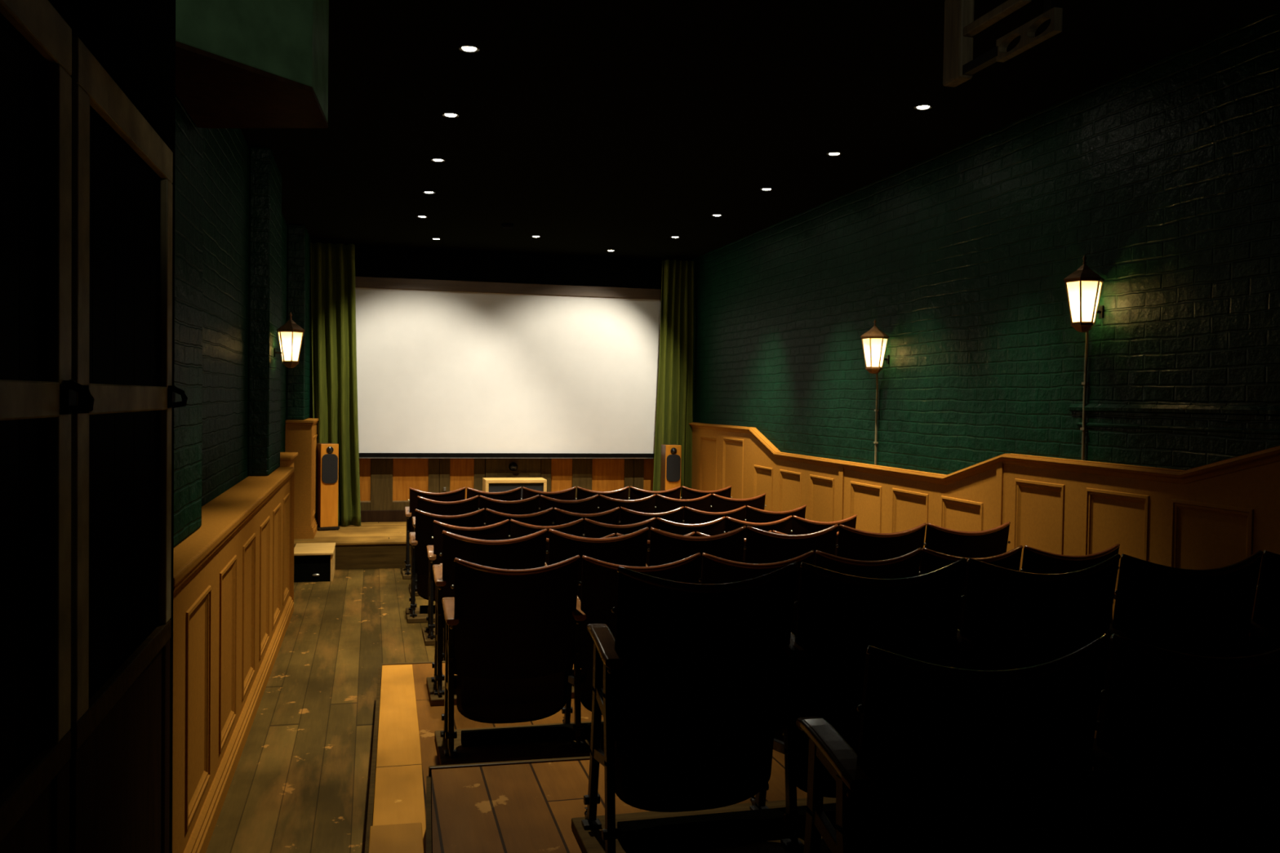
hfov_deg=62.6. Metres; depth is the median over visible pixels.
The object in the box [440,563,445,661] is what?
seat
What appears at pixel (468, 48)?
recessed light
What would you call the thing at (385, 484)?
wall paneling
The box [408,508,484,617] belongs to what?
seat
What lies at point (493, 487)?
grille
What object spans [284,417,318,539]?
wainscot
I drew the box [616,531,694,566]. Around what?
seat
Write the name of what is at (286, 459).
wainscot
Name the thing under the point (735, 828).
plinth
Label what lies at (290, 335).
wall lantern
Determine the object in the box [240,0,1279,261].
ceiling
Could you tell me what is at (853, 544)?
seat
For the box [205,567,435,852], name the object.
floor
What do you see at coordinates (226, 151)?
wall
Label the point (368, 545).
stage
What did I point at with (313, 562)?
speaker
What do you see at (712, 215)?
recessed light
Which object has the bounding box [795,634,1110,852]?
seat
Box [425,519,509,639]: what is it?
seat
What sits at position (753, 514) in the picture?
seat
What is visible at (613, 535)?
seat
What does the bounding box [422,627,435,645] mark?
plinth
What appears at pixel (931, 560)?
seat
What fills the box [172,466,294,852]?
wainscot
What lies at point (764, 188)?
recessed light
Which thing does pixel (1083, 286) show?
wall lantern
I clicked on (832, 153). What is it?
recessed light
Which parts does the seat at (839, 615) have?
armrest, seat, backrest, rail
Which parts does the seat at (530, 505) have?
rail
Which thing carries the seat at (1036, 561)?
on the platform at (404, 748)
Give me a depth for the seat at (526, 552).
4.93 m
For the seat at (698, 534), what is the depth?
6.47 m
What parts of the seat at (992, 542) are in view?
backrest, rail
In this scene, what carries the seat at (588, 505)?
on the floor
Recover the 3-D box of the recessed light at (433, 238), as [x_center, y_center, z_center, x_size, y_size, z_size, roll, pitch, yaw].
[-2.052,-1.890,10.602,0.098,0.014,0.098,1,1,-14]
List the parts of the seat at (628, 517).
rail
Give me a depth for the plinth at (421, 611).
7.56 m
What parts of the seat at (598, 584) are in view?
armrest, seat, backrest, rail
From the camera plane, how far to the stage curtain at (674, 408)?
11.68 m
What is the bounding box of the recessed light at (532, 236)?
[531,235,541,237]
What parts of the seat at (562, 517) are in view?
rail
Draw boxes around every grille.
[321,453,337,484]
[488,483,543,498]
[666,454,680,481]
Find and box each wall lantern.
[273,312,304,368]
[860,320,888,373]
[1063,254,1104,332]
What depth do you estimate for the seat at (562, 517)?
7.75 m
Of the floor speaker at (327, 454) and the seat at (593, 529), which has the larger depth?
the floor speaker at (327, 454)
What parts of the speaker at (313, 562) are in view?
panel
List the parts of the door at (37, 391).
board panel, panel, rail, frame, frame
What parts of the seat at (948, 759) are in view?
armrest, rail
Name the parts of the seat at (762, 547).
rail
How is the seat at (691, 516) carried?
on the floor
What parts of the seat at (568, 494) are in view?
rail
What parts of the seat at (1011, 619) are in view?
armrest, rail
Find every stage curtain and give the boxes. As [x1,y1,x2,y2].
[310,242,360,526]
[653,259,693,499]
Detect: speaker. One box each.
[293,542,335,582]
[315,443,339,530]
[482,477,546,498]
[660,444,681,499]
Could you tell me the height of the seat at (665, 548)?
0.768 m
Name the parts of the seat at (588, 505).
rail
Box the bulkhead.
[175,0,328,128]
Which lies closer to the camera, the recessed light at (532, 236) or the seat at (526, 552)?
the seat at (526, 552)
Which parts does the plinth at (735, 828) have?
kick rail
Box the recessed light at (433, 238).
[431,237,440,239]
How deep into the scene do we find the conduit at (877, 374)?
7.50 m
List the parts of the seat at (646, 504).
rail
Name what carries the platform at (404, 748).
on the floor
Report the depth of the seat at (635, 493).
9.77 m
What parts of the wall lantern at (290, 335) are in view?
glass pane, glass pane, glass pane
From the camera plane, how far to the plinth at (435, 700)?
4.99 m
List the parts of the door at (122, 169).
frame, rail, panel, board panel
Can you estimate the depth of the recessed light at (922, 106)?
5.63 m
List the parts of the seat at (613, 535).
rail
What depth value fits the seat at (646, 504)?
8.89 m
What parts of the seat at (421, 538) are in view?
armrest, seat, rail, backrest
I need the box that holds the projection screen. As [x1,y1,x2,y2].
[355,276,661,458]
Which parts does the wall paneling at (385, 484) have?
panel, skirting, panel, panel, panel, panel, panel, panel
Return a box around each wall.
[48,0,175,852]
[201,128,287,506]
[310,244,670,417]
[688,8,1279,475]
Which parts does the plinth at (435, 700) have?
kick rail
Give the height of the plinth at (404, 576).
0.078 m
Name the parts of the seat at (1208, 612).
seat, armrest, backrest, rail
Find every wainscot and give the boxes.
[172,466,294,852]
[280,452,297,466]
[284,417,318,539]
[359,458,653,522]
[688,422,1279,636]
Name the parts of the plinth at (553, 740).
kick rail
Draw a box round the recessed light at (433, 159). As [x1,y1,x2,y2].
[431,157,445,162]
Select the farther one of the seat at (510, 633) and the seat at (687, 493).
the seat at (687, 493)
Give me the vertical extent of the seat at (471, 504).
0.768 m
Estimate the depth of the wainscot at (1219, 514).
5.59 m
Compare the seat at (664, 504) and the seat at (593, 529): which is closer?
the seat at (593, 529)
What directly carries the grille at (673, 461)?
attached to the floor speaker at (670, 475)
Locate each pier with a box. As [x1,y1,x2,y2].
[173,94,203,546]
[247,146,281,475]
[286,224,311,419]
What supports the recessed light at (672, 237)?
in the ceiling
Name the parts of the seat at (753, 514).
rail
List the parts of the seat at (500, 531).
armrest, backrest, rail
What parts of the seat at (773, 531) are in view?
rail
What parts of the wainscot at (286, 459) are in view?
cap rail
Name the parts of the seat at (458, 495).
armrest, rail, backrest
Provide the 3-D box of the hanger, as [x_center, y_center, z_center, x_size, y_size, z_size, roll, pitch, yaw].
[1.308,-1.500,3.828,0.060,0.350,0.685,1,1,-14]
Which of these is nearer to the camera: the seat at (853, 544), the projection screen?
the seat at (853, 544)
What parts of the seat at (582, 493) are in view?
rail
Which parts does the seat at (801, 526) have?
rail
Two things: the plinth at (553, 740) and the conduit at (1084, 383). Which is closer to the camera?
the plinth at (553, 740)
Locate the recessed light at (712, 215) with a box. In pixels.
[711,213,722,216]
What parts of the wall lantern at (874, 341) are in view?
glass pane, glass pane, glass pane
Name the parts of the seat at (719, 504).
rail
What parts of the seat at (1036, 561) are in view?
backrest, rail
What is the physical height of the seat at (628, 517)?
0.768 m
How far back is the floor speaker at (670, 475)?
11.40 m
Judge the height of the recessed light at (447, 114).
0.014 m
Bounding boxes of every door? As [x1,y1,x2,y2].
[0,0,93,852]
[69,35,187,852]
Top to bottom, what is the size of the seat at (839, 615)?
0.768 m
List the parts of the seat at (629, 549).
backrest, rail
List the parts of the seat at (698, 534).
backrest, rail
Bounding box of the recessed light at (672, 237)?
[670,235,679,238]
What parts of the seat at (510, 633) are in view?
armrest, seat, backrest, rail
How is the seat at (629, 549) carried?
on the platform at (404, 748)
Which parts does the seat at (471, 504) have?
armrest, rail, backrest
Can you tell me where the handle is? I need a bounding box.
[508,462,517,471]
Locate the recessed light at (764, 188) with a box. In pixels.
[760,186,773,191]
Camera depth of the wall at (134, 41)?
2.60 m
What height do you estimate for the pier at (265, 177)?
2.131 m
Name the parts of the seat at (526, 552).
armrest, seat, backrest, rail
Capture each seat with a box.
[404,487,466,574]
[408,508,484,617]
[412,495,479,591]
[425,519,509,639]
[431,528,547,696]
[440,555,580,758]
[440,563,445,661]
[465,486,521,510]
[477,494,539,526]
[484,507,553,539]
[508,518,583,538]
[520,486,576,512]
[538,494,598,525]
[545,527,648,664]
[545,533,615,564]
[551,506,619,537]
[561,552,701,750]
[575,486,629,513]
[581,561,798,852]
[582,517,655,540]
[597,493,656,524]
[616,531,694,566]
[618,506,684,528]
[628,485,680,513]
[645,525,746,583]
[654,493,711,523]
[656,516,725,536]
[680,485,732,511]
[682,505,746,531]
[695,530,772,562]
[697,550,814,635]
[710,493,766,521]
[723,515,791,537]
[743,524,838,565]
[744,504,806,534]
[749,557,966,852]
[772,530,838,555]
[791,514,857,534]
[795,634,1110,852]
[814,547,921,578]
[835,522,926,575]
[918,545,1022,652]
[919,521,1010,569]
[951,554,1120,670]
[1020,542,1119,641]
[1095,550,1263,739]
[1244,550,1279,656]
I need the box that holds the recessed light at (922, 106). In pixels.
[913,103,932,110]
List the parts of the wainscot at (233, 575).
panel, panel, ledge moulding, skirting, panel, panel, panel, panel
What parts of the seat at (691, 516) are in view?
rail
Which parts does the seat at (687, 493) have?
rail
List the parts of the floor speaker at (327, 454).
plate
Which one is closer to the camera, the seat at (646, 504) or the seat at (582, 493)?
the seat at (646, 504)
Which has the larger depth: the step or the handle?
the handle
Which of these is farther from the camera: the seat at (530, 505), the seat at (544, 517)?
the seat at (530, 505)
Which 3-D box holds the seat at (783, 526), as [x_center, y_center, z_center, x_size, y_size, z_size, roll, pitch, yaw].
[0.782,1.006,7.518,0.525,0.768,0.380,1,1,-14]
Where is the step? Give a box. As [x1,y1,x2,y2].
[368,822,423,852]
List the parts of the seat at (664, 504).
rail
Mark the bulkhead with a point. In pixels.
(240, 64)
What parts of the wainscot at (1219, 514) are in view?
panel, panel, panel, panel, panel, panel, panel, panel, cap rail, panel, panel, panel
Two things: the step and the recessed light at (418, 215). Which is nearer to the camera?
the step
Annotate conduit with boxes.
[873,373,879,464]
[1080,331,1088,459]
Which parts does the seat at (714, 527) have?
rail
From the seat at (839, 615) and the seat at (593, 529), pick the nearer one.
the seat at (839, 615)
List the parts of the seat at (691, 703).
armrest, seat, backrest, rail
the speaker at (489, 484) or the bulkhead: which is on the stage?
the speaker at (489, 484)
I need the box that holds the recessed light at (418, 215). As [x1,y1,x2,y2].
[416,214,427,217]
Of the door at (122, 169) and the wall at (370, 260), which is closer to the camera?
the door at (122, 169)
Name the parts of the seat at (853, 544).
rail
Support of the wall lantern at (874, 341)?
attached to the wall at (1164, 174)
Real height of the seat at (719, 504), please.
0.768 m
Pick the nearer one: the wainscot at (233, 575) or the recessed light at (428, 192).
the wainscot at (233, 575)
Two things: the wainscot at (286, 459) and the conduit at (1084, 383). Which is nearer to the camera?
the conduit at (1084, 383)
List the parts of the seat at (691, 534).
rail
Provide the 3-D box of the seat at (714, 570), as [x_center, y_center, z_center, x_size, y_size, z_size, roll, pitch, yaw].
[0.439,0.897,4.496,0.525,0.768,0.380,1,1,-14]
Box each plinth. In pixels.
[401,568,411,579]
[405,604,435,623]
[408,583,419,595]
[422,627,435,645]
[426,669,581,706]
[434,705,1099,765]
[571,796,835,852]
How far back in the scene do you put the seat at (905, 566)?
4.45 m
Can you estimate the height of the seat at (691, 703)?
0.768 m
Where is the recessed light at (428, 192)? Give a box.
[422,190,435,194]
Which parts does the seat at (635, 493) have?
rail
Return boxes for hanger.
[942,0,1062,87]
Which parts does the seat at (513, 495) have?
rail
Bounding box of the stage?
[293,521,411,569]
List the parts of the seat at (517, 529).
rail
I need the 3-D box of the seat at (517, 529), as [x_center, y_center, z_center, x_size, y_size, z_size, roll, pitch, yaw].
[-0.671,0.994,7.148,0.525,0.768,0.380,1,1,-14]
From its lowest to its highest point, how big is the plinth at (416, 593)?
0.078 m
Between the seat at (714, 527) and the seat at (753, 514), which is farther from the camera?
the seat at (753, 514)
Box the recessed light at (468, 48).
[458,44,479,53]
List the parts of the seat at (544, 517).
rail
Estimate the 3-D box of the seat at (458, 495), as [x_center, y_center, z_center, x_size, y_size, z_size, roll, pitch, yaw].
[-1.845,0.918,9.456,0.525,0.768,0.380,1,1,-14]
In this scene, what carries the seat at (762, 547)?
on the platform at (404, 748)
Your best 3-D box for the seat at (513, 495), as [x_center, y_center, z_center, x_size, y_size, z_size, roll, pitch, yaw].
[-1.361,0.922,9.582,0.525,0.768,0.380,1,1,-14]
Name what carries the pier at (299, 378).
attached to the wall at (226, 151)
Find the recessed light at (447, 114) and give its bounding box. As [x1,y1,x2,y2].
[441,111,459,117]
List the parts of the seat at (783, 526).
rail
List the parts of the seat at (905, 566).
rail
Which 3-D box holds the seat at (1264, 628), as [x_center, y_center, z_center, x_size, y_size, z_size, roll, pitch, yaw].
[2.081,0.755,3.370,0.556,0.768,0.380,1,1,-14]
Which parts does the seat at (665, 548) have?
rail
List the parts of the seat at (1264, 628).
armrest, rail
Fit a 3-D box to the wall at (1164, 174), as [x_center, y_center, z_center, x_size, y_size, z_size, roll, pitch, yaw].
[2.264,-0.111,5.761,0.268,3.200,13.250,1,1,-14]
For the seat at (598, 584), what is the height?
0.768 m
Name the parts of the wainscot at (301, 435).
cap rail, skirting, panel, frame, panel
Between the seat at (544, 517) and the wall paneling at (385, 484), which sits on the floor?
the seat at (544, 517)
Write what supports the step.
on the floor
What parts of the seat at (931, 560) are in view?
rail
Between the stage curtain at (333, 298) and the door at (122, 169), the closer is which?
the door at (122, 169)
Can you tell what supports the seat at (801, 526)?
on the floor
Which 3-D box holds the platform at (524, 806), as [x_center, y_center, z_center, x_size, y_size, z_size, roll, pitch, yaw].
[1.457,1.306,1.416,3.315,0.199,5.072,1,1,-14]
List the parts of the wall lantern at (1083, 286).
glass pane, glass pane, glass pane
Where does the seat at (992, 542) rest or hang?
on the platform at (404, 748)
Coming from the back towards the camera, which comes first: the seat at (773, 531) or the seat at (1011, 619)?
the seat at (773, 531)
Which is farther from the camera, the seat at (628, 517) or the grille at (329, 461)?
the grille at (329, 461)
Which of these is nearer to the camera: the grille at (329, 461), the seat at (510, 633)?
the seat at (510, 633)
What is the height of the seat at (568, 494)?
0.768 m
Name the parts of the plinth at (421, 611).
kick rail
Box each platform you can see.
[364,661,603,852]
[425,730,1279,852]
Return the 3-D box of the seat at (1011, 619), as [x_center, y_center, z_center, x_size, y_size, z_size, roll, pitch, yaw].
[1.097,0.747,3.121,0.525,0.768,0.380,1,1,-14]
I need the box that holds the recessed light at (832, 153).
[826,151,841,155]
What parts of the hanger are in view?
post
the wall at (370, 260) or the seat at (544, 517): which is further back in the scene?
the wall at (370, 260)
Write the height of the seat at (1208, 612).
0.768 m
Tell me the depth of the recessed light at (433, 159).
7.06 m
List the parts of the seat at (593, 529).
rail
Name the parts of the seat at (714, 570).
rail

